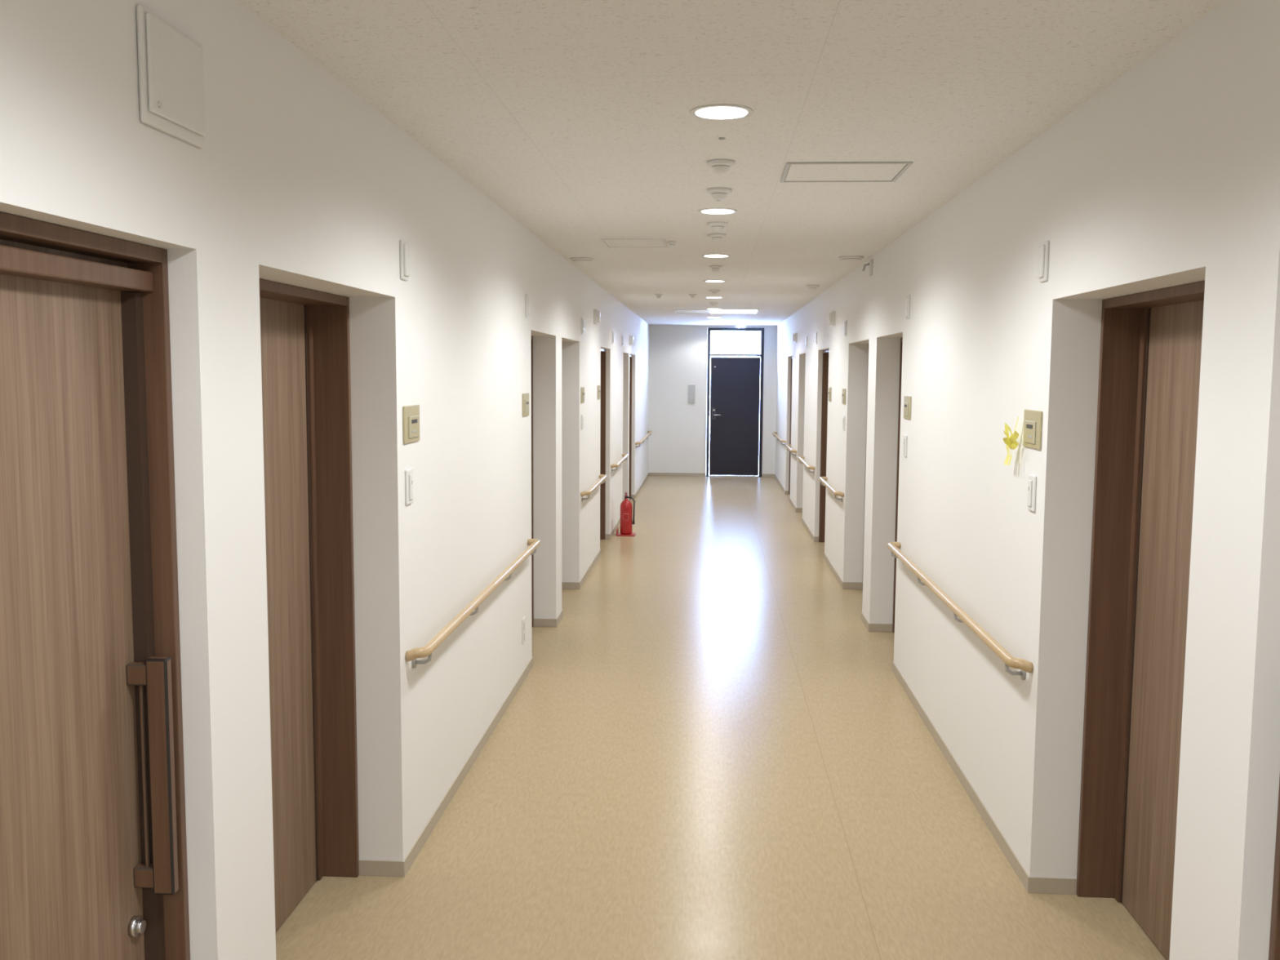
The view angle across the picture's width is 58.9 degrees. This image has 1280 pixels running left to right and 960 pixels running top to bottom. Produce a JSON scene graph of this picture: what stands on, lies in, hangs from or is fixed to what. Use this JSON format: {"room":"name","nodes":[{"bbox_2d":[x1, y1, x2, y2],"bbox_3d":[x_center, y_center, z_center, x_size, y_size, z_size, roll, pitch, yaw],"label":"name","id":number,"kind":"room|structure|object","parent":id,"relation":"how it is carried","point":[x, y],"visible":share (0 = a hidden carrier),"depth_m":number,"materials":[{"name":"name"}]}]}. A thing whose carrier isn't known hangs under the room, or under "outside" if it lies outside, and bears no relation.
{"room":"hospital interior","nodes":[
{"label":"hospital interior","id":0,"kind":"room"},
{"bbox_2d":[0,0,649,959],"bbox_3d":[-0.797,-0.375,8.911,0.600,2.560,20.880,1,5,4],"label":"wall","id":1,"kind":"structure","parent":0,"point":[297,180],"depth_m":3.29,"materials":[{"name":"white paint"}]},
{"bbox_2d":[0,211,190,959],"bbox_3d":[-1.052,0.572,1.881,0.121,1.994,1.059,1,5,4],"label":"door","id":2,"kind":"structure","parent":1,"relation":"in","point":[93,845],"depth_m":2.15,"materials":[{"name":"brown wood"}]},
{"bbox_2d":[136,4,205,148],"bbox_3d":[-0.895,-0.769,2.183,0.022,0.210,0.250,1,5,4],"label":"access panel","id":3,"kind":"object","parent":1,"relation":"attached to","point":[171,64],"visible":1,"depth_m":2.15,"materials":[{"name":"white plastic"}]},
{"bbox_2d":[258,278,359,931],"bbox_3d":[-1.091,0.437,3.300,0.165,1.994,1.139,1,5,4],"label":"door","id":4,"kind":"structure","parent":1,"relation":"in","point":[305,342],"depth_m":3.76,"materials":[{"name":"brown wood"}]},
{"bbox_2d":[400,240,409,280],"bbox_3d":[-0.795,-0.745,3.842,0.020,0.130,0.075,1,5,4],"label":"lamp","id":5,"kind":"object","parent":1,"relation":"attached to","point":[404,246],"visible":1,"depth_m":3.82,"materials":[{"name":"white plastic"}]},
{"bbox_2d":[404,468,413,505],"bbox_3d":[-0.800,0.023,3.945,0.015,0.122,0.075,1,5,4],"label":"light switch","id":6,"kind":"object","parent":1,"relation":"attached to","point":[409,473],"visible":1,"depth_m":3.93,"materials":[{"name":"white plastic"}]},
{"bbox_2d":[402,404,419,444],"bbox_3d":[-0.796,-0.197,3.966,0.014,0.129,0.200,1,5,4],"label":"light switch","id":7,"kind":"object","parent":1,"relation":"attached to","point":[411,413],"visible":1,"depth_m":3.94,"materials":[{"name":"plastic"}]},
{"bbox_2d":[404,538,540,668],"bbox_3d":[-0.694,0.510,5.259,0.084,0.095,2.667,1,5,4],"label":"handrail","id":8,"kind":"object","parent":1,"relation":"attached to","point":[412,655],"visible":1,"depth_m":4.57,"materials":[{"name":"brown wood"}]},
{"bbox_2d":[358,472,648,876],"bbox_3d":[-0.580,0.875,9.015,0.161,0.054,20.880,1,5,4],"label":"baseboard","id":9,"kind":"structure","parent":1,"relation":"attached to","point":[366,867],"depth_m":4.78,"materials":[{"name":"plastic"}]},
{"bbox_2d":[522,617,525,644],"bbox_3d":[-0.659,0.854,6.442,0.010,0.140,0.080,1,5,4],"label":"wall outlet","id":10,"kind":"object","parent":1,"relation":"attached to","point":[524,618],"visible":1,"depth_m":6.42,"materials":[{"name":"white plastic"}]},
{"bbox_2d":[522,392,528,416],"bbox_3d":[-0.643,-0.426,6.411,0.014,0.129,0.200,1,5,4],"label":"name plate","id":11,"kind":"object","parent":1,"relation":"attached to","point":[525,396],"visible":1,"depth_m":6.37,"materials":[{"name":"plastic"}]},
{"bbox_2d":[525,293,530,317],"bbox_3d":[-0.632,-0.988,6.425,0.020,0.130,0.075,1,5,4],"label":"lamp","id":12,"kind":"object","parent":1,"relation":"attached to","point":[527,297],"visible":1,"depth_m":6.40,"materials":[{"name":"white plastic"}]},
{"bbox_2d":[530,335,533,626],"bbox_3d":[-0.844,0.068,7.225,0.165,1.994,1.059,1,5,4],"label":"door","id":13,"kind":"structure","parent":1,"relation":"in","point":[531,336],"depth_m":7.73,"materials":[{"name":"brown wood"}]},
{"bbox_2d":[580,386,584,403],"bbox_3d":[-0.465,-0.693,9.243,0.014,0.129,0.200,1,5,4],"label":"name plate","id":14,"kind":"object","parent":1,"relation":"attached to","point":[582,388],"visible":1,"depth_m":9.19,"materials":[{"name":"plastic"}]},
{"bbox_2d":[581,413,583,429],"bbox_3d":[-0.468,-0.473,9.221,0.015,0.122,0.075,1,5,4],"label":"light switch","id":15,"kind":"object","parent":1,"relation":"attached to","point":[582,416],"visible":1,"depth_m":9.20,"materials":[{"name":"white plastic"}]},
{"bbox_2d":[581,317,584,333],"bbox_3d":[-0.461,-1.244,9.148,0.020,0.130,0.075,1,5,4],"label":"lamp","id":16,"kind":"object","parent":1,"relation":"attached to","point":[582,318],"visible":1,"depth_m":9.12,"materials":[{"name":"white plastic"}]},
{"bbox_2d":[580,474,607,501],"bbox_3d":[-0.398,0.066,9.984,0.084,0.095,1.577,1,5,4],"label":"handrail","id":17,"kind":"object","parent":1,"relation":"attached to","point":[602,477],"visible":1,"depth_m":9.60,"materials":[{"name":"brown wood"}]},
{"bbox_2d":[593,309,600,324],"bbox_3d":[-0.381,-1.453,10.089,0.060,0.130,0.075,1,5,4],"label":"lamp","id":18,"kind":"object","parent":1,"relation":"attached to","point":[597,314],"visible":1,"depth_m":10.06,"materials":[{"name":"white plastic"}]},
{"bbox_2d":[597,385,599,399],"bbox_3d":[-0.382,-0.817,10.564,0.014,0.129,0.200,1,5,4],"label":"name plate","id":19,"kind":"object","parent":1,"relation":"attached to","point":[598,386],"visible":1,"depth_m":10.51,"materials":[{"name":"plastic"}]},
{"bbox_2d":[600,347,605,539],"bbox_3d":[-0.452,-0.320,11.355,0.120,1.994,1.029,1,5,4],"label":"door","id":20,"kind":"structure","parent":1,"relation":"in","point":[602,437],"depth_m":11.85,"materials":[{"name":"brown wood"}]},
{"bbox_2d":[612,330,614,343],"bbox_3d":[-0.283,-1.511,11.990,0.020,0.130,0.075,1,5,4],"label":"lamp","id":21,"kind":"object","parent":1,"relation":"attached to","point":[613,332],"visible":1,"depth_m":11.96,"materials":[{"name":"white plastic"}]},
{"bbox_2d":[610,453,628,471],"bbox_3d":[-0.224,-0.195,12.752,0.084,0.095,1.587,1,5,4],"label":"handrail","id":22,"kind":"object","parent":1,"relation":"attached to","point":[624,455],"visible":1,"depth_m":12.22,"materials":[{"name":"brown wood"}]},
{"bbox_2d":[628,354,631,498],"bbox_3d":[-0.210,-0.682,15.206,0.120,1.994,1.079,1,5,4],"label":"door","id":23,"kind":"structure","parent":1,"relation":"in","point":[630,356],"depth_m":15.71,"materials":[{"name":"brown wood"}]},
{"bbox_2d":[629,334,633,345],"bbox_3d":[-0.111,-1.785,14.469,0.050,0.130,0.075,1,5,4],"label":"lamp","id":24,"kind":"object","parent":1,"relation":"attached to","point":[631,338],"visible":1,"depth_m":14.44,"materials":[{"name":"white plastic"}]},
{"bbox_2d":[635,431,652,447],"bbox_3d":[0.068,-0.632,17.397,0.084,0.095,3.137,1,5,4],"label":"handrail","id":25,"kind":"object","parent":1,"relation":"attached to","point":[649,433],"visible":1,"depth_m":16.89,"materials":[{"name":"brown wood"}]},
{"bbox_2d":[569,257,593,262],"bbox_3d":[-0.414,-1.565,8.081,0.170,0.027,0.170,1,5,4],"label":"ceiling vent","id":26,"kind":"object","parent":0,"point":[576,260],"depth_m":8.03,"materials":[{"name":"white plastic"}]},
{"bbox_2d":[648,324,777,474],"bbox_3d":[1.231,-1.341,19.275,3.349,2.560,0.150,1,5,4],"label":"wall","id":27,"kind":"structure","parent":0,"point":[677,357],"depth_m":19.21,"materials":[{"name":"white paint"}]},
{"bbox_2d":[688,384,694,403],"bbox_3d":[0.874,-1.457,19.199,0.115,0.310,0.024,1,5,4],"label":"switch panel","id":28,"kind":"object","parent":27,"relation":"attached to","point":[691,387],"visible":1,"depth_m":19.19,"materials":[{"name":"metal"}]},
{"bbox_2d":[648,472,774,477],"bbox_3d":[1.218,-0.087,19.315,2.137,0.054,0.006,1,5,4],"label":"baseboard","id":29,"kind":"structure","parent":27,"relation":"attached to","point":[650,473],"depth_m":19.34,"materials":[{"name":"plastic"}]},
{"bbox_2d":[706,355,764,476],"bbox_3d":[1.606,-1.077,19.233,0.948,2.044,0.175,1,5,4],"label":"door","id":30,"kind":"structure","parent":27,"relation":"in","point":[735,384],"depth_m":19.22,"materials":[{"name":"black metal"}]},
{"bbox_2d":[706,328,764,355],"bbox_3d":[1.615,-2.330,19.138,0.948,0.468,0.130,1,5,4],"label":"window","id":31,"kind":"structure","parent":27,"relation":"in","point":[762,330],"depth_m":19.07,"materials":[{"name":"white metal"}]},
{"bbox_2d":[705,296,723,297],"bbox_3d":[0.793,-1.949,12.105,0.196,0.006,0.196,1,5,4],"label":"recessed light","id":32,"kind":"object","parent":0,"point":[709,296],"depth_m":12.06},
{"bbox_2d":[275,475,1166,959],"bbox_3d":[0.573,0.957,9.051,3.349,0.100,21.280,1,5,4],"label":"floor","id":33,"kind":"structure","parent":0,"point":[711,752],"depth_m":4.57,"materials":[{"name":"laminate"}]},
{"bbox_2d":[616,491,635,536],"bbox_3d":[-0.149,0.362,12.266,0.200,0.467,0.210,1,5,4],"label":"fire extinguisher","id":34,"kind":"object","parent":33,"relation":"on","point":[627,517],"visible":1,"depth_m":12.22,"materials":[{"name":"red metal"}]},
{"bbox_2d":[237,0,1225,324],"bbox_3d":[0.589,-1.692,8.801,3.349,0.100,21.280,1,5,4],"label":"ceiling","id":35,"kind":"structure","parent":0,"point":[573,117],"depth_m":3.40,"materials":[{"name":"white paint"}]},
{"bbox_2d":[600,239,667,247],"bbox_3d":[-0.030,-1.481,7.093,0.390,0.006,0.430,1,5,4],"label":"access hatch","id":36,"kind":"object","parent":35,"relation":"in","point":[611,242],"depth_m":7.07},
{"bbox_2d":[654,293,662,298],"bbox_3d":[0.193,-1.894,11.685,0.080,0.044,0.080,1,5,4],"label":"smoke detector","id":37,"kind":"object","parent":35,"relation":"attached to","point":[658,295],"visible":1,"depth_m":11.66,"materials":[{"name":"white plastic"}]},
{"bbox_2d":[668,240,675,248],"bbox_3d":[0.199,-1.450,6.996,0.050,0.044,0.050,1,5,4],"label":"smoke detector","id":38,"kind":"object","parent":35,"relation":"attached to","point":[672,243],"visible":1,"depth_m":6.98,"materials":[{"name":"white plastic"}]},
{"bbox_2d":[688,293,696,298],"bbox_3d":[0.542,-1.889,11.664,0.080,0.044,0.080,1,5,4],"label":"smoke detector","id":39,"kind":"object","parent":35,"relation":"attached to","point":[692,295],"visible":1,"depth_m":11.64,"materials":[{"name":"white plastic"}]},
{"bbox_2d":[710,302,718,306],"bbox_3d":[0.853,-2.018,13.041,0.100,0.044,0.100,1,5,4],"label":"smoke detector","id":40,"kind":"object","parent":35,"relation":"attached to","point":[713,304],"visible":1,"depth_m":13.02,"materials":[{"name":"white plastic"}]},
{"bbox_2d":[703,280,725,282],"bbox_3d":[0.658,-1.747,9.959,0.196,0.006,0.196,1,5,4],"label":"recessed light","id":41,"kind":"object","parent":35,"relation":"in","point":[709,281],"depth_m":9.93,"materials":[{"name":"white plastic"}]},
{"bbox_2d":[709,289,719,294],"bbox_3d":[0.728,-1.831,11.053,0.100,0.044,0.100,1,5,4],"label":"smoke detector","id":42,"kind":"object","parent":35,"relation":"attached to","point":[713,291],"visible":1,"depth_m":11.03,"materials":[{"name":"white plastic"}]},
{"bbox_2d":[701,253,729,257],"bbox_3d":[0.523,-1.545,7.812,0.196,0.006,0.196,1,5,4],"label":"recessed light","id":43,"kind":"object","parent":35,"relation":"in","point":[708,255],"depth_m":7.79,"materials":[{"name":"white plastic"}]},
{"bbox_2d":[672,309,759,313],"bbox_3d":[0.995,-2.210,14.876,1.100,0.006,0.900,1,5,4],"label":"ceiling light","id":44,"kind":"object","parent":35,"relation":"in","point":[677,311],"depth_m":14.81,"materials":[{"name":"white plastic"}]},
{"bbox_2d":[709,265,722,271],"bbox_3d":[0.572,-1.597,8.569,0.100,0.044,0.100,1,5,4],"label":"smoke detector","id":45,"kind":"object","parent":35,"relation":"attached to","point":[714,268],"visible":1,"depth_m":8.54,"materials":[{"name":"white plastic"}]},
{"bbox_2d":[706,222,727,231],"bbox_3d":[0.419,-1.368,6.135,0.110,0.044,0.110,1,5,4],"label":"smoke detector","id":46,"kind":"object","parent":35,"relation":"attached to","point":[716,226],"visible":1,"depth_m":6.11,"materials":[{"name":"white plastic"}]},
{"bbox_2d":[708,233,725,242],"bbox_3d":[0.450,-1.415,6.632,0.100,0.044,0.100,1,5,4],"label":"smoke detector","id":47,"kind":"object","parent":35,"relation":"attached to","point":[716,237],"visible":1,"depth_m":6.60,"materials":[{"name":"white plastic"}]},
{"bbox_2d":[697,208,737,213],"bbox_3d":[0.388,-1.343,5.666,0.196,0.006,0.196,1,5,4],"label":"recessed light","id":48,"kind":"object","parent":35,"relation":"in","point":[707,211],"depth_m":5.64,"materials":[{"name":"white plastic"}]},
{"bbox_2d":[706,187,731,199],"bbox_3d":[0.350,-1.262,5.012,0.110,0.044,0.110,1,5,4],"label":"smoke detector","id":49,"kind":"object","parent":35,"relation":"attached to","point":[717,193],"visible":1,"depth_m":4.98,"materials":[{"name":"white plastic"}]},
{"bbox_2d":[706,159,735,173],"bbox_3d":[0.310,-1.200,4.356,0.110,0.044,0.110,1,5,4],"label":"smoke detector","id":50,"kind":"object","parent":35,"relation":"attached to","point":[718,166],"visible":1,"depth_m":4.33,"materials":[{"name":"white plastic"}]},
{"bbox_2d":[689,104,753,119],"bbox_3d":[0.253,-1.141,3.520,0.196,0.006,0.196,1,5,4],"label":"recessed light","id":51,"kind":"object","parent":35,"relation":"in","point":[717,112],"depth_m":3.50,"materials":[{"name":"white plastic"}]},
{"bbox_2d":[735,323,746,328],"bbox_3d":[1.636,-2.503,18.394,0.180,0.074,0.033,1,5,4],"label":"exit sign","id":52,"kind":"object","parent":35,"relation":"attached to","point":[737,326],"visible":1,"depth_m":18.38,"materials":[{"name":"white plastic"}]},
{"bbox_2d":[806,284,819,290],"bbox_3d":[1.585,-1.764,10.402,0.120,0.044,0.120,1,5,4],"label":"smoke detector","id":53,"kind":"object","parent":35,"relation":"attached to","point":[812,287],"visible":1,"depth_m":10.37,"materials":[{"name":"white plastic"}]},
{"bbox_2d":[779,161,913,182],"bbox_3d":[0.817,-1.236,4.557,0.480,0.006,0.430,1,5,4],"label":"access hatch","id":54,"kind":"object","parent":35,"relation":"in","point":[873,171],"depth_m":4.54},
{"bbox_2d":[839,255,863,262],"bbox_3d":[1.466,-1.533,7.865,0.170,0.027,0.170,1,5,4],"label":"smoke detector","id":55,"kind":"object","parent":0,"point":[850,258],"depth_m":7.81,"materials":[{"name":"white plastic"}]},
{"bbox_2d":[774,0,1279,959],"bbox_3d":[1.946,-0.342,8.742,0.600,2.560,20.880,1,5,4],"label":"wall","id":56,"kind":"structure","parent":0,"point":[1168,175],"depth_m":3.74,"materials":[{"name":"white paint"}]},
{"bbox_2d":[772,431,786,445],"bbox_3d":[2.162,-0.644,17.667,0.084,0.095,2.337,1,5,4],"label":"handrail","id":57,"kind":"object","parent":56,"relation":"attached to","point":[774,433],"visible":1,"depth_m":17.11,"materials":[{"name":"brown wood"}]},
{"bbox_2d":[788,356,792,494],"bbox_3d":[2.200,-0.737,15.945,0.120,1.994,0.899,1,5,4],"label":"door","id":58,"kind":"structure","parent":56,"relation":"in","point":[791,357],"depth_m":16.37,"materials":[{"name":"brown wood"}]},
{"bbox_2d":[785,444,796,456],"bbox_3d":[1.990,-0.387,14.934,0.084,0.095,1.037,1,5,4],"label":"handrail","id":59,"kind":"object","parent":56,"relation":"attached to","point":[788,446],"visible":1,"depth_m":14.54,"materials":[{"name":"brown wood"}]},
{"bbox_2d":[791,332,797,342],"bbox_3d":[1.997,-1.837,14.634,0.060,0.130,0.075,1,5,4],"label":"lamp","id":60,"kind":"object","parent":56,"relation":"attached to","point":[794,338],"visible":1,"depth_m":14.61,"materials":[{"name":"white plastic"}]},
{"bbox_2d":[797,456,815,474],"bbox_3d":[1.843,-0.167,12.599,0.084,0.095,1.437,1,5,4],"label":"handrail","id":61,"kind":"object","parent":56,"relation":"attached to","point":[801,459],"visible":1,"depth_m":12.16,"materials":[{"name":"brown wood"}]},
{"bbox_2d":[814,331,817,344],"bbox_3d":[1.842,-1.486,11.859,0.020,0.130,0.075,1,5,4],"label":"lamp","id":62,"kind":"object","parent":56,"relation":"attached to","point":[815,333],"visible":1,"depth_m":11.83,"materials":[{"name":"white plastic"}]},
{"bbox_2d":[818,349,828,542],"bbox_3d":[1.905,-0.295,11.250,0.120,1.994,1.049,1,5,4],"label":"door","id":63,"kind":"structure","parent":56,"relation":"in","point":[825,353],"depth_m":11.75,"materials":[{"name":"brown wood"}]},
{"bbox_2d":[827,386,831,400],"bbox_3d":[1.750,-0.794,10.463,0.014,0.129,0.200,1,5,4],"label":"name plate","id":64,"kind":"object","parent":56,"relation":"attached to","point":[829,388],"visible":1,"depth_m":10.41,"materials":[{"name":"plastic"}]},
{"bbox_2d":[818,476,844,502],"bbox_3d":[1.679,0.079,9.986,0.084,0.095,1.397,1,5,4],"label":"handrail","id":65,"kind":"object","parent":56,"relation":"attached to","point":[823,480],"visible":1,"depth_m":9.62,"materials":[{"name":"brown wood"}]},
{"bbox_2d":[827,311,835,326],"bbox_3d":[1.716,-1.446,10.159,0.060,0.130,0.075,1,5,4],"label":"lamp","id":66,"kind":"object","parent":56,"relation":"attached to","point":[831,316],"visible":1,"depth_m":10.13,"materials":[{"name":"white plastic"}]},
{"bbox_2d":[841,388,845,404],"bbox_3d":[1.680,-0.690,9.350,0.014,0.129,0.200,1,5,4],"label":"name plate","id":67,"kind":"object","parent":56,"relation":"attached to","point":[843,395],"visible":1,"depth_m":9.30,"materials":[{"name":"plastic"}]},
{"bbox_2d":[842,415,844,430],"bbox_3d":[1.675,-0.470,9.328,0.015,0.122,0.075,1,5,4],"label":"light switch","id":68,"kind":"object","parent":56,"relation":"attached to","point":[843,418],"visible":1,"depth_m":9.31,"materials":[{"name":"white plastic"}]},
{"bbox_2d":[843,320,847,336],"bbox_3d":[1.679,-1.242,9.275,0.020,0.130,0.075,1,5,4],"label":"lamp","id":69,"kind":"object","parent":56,"relation":"attached to","point":[846,321],"visible":1,"depth_m":9.25,"materials":[{"name":"white plastic"}]},
{"bbox_2d":[862,351,868,589],"bbox_3d":[1.871,-0.045,8.598,0.165,1.994,1.169,1,5,4],"label":"door","id":70,"kind":"structure","parent":56,"relation":"in","point":[868,352],"depth_m":9.16,"materials":[{"name":"brown wood"}]},
{"bbox_2d":[862,258,872,275],"bbox_3d":[1.569,-1.468,7.824,0.067,0.110,0.060,1,5,4],"label":"wall sensor","id":71,"kind":"object","parent":56,"relation":"attached to","point":[869,264],"visible":1,"depth_m":7.80,"materials":[{"name":"white plastic"}]},
{"bbox_2d":[892,337,902,632],"bbox_3d":[1.779,0.094,7.128,0.165,1.994,1.029,1,5,4],"label":"door","id":72,"kind":"structure","parent":56,"relation":"in","point":[901,338],"depth_m":7.62,"materials":[{"name":"brown wood"}]},
{"bbox_2d":[902,434,906,457],"bbox_3d":[1.491,-0.193,6.387,0.015,0.122,0.075,1,5,4],"label":"light switch","id":73,"kind":"object","parent":56,"relation":"attached to","point":[904,439],"visible":1,"depth_m":6.37,"materials":[{"name":"white plastic"}]},
{"bbox_2d":[904,295,910,319],"bbox_3d":[1.495,-0.967,6.344,0.020,0.130,0.075,1,5,4],"label":"lamp","id":74,"kind":"object","parent":56,"relation":"attached to","point":[907,301],"visible":1,"depth_m":6.32,"materials":[{"name":"white plastic"}]},
{"bbox_2d":[903,395,911,419],"bbox_3d":[1.490,-0.405,6.329,0.014,0.129,0.200,1,5,4],"label":"name plate","id":75,"kind":"object","parent":56,"relation":"attached to","point":[907,399],"visible":1,"depth_m":6.29,"materials":[{"name":"plastic"}]},
{"bbox_2d":[774,474,1076,894],"bbox_3d":[1.713,0.902,8.874,0.161,0.054,20.880,1,5,4],"label":"baseboard","id":76,"kind":"structure","parent":56,"relation":"attached to","point":[1031,884],"depth_m":4.72,"materials":[{"name":"plastic"}]},
{"bbox_2d":[887,542,1033,679],"bbox_3d":[1.378,0.529,5.196,0.084,0.095,2.737,1,5,4],"label":"handrail","id":77,"kind":"object","parent":56,"relation":"attached to","point":[1023,664],"visible":1,"depth_m":4.51,"materials":[{"name":"brown wood"}]},
{"bbox_2d":[1003,417,1018,466],"bbox_3d":[1.317,-0.138,4.026,0.037,0.177,0.120,1,5,4],"label":"ribbon bow","id":78,"kind":"object","parent":56,"relation":"attached to","point":[1011,442],"visible":1,"depth_m":4.02,"materials":[{"name":"yellow fabric"}]},
{"bbox_2d":[1026,474,1036,511],"bbox_3d":[1.332,0.044,3.863,0.015,0.122,0.075,1,5,4],"label":"light switch","id":79,"kind":"object","parent":56,"relation":"attached to","point":[1032,479],"visible":1,"depth_m":3.84,"materials":[{"name":"white plastic"}]},
{"bbox_2d":[1022,408,1042,449],"bbox_3d":[1.335,-0.173,3.865,0.014,0.129,0.200,1,5,4],"label":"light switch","id":80,"kind":"object","parent":56,"relation":"attached to","point":[1033,420],"visible":1,"depth_m":3.84,"materials":[{"name":"plastic"}]},
{"bbox_2d":[1037,240,1048,282],"bbox_3d":[1.332,-0.723,3.751,0.020,0.130,0.075,1,5,4],"label":"lamp","id":81,"kind":"object","parent":56,"relation":"attached to","point":[1043,250],"visible":1,"depth_m":3.73,"materials":[{"name":"white plastic"}]},
{"bbox_2d":[1075,280,1204,959],"bbox_3d":[1.531,0.465,3.178,0.165,1.994,1.139,1,5,4],"label":"door","id":82,"kind":"structure","parent":56,"relation":"in","point":[1150,350],"depth_m":3.63,"materials":[{"name":"brown wood"}]},
{"bbox_2d":[1268,777,1279,959],"bbox_3d":[1.313,0.599,1.750,0.121,1.994,1.089,1,5,4],"label":"door","id":83,"kind":"structure","parent":56,"relation":"in","point":[1274,939],"depth_m":2.31,"materials":[{"name":"brown wood"}]}
]}

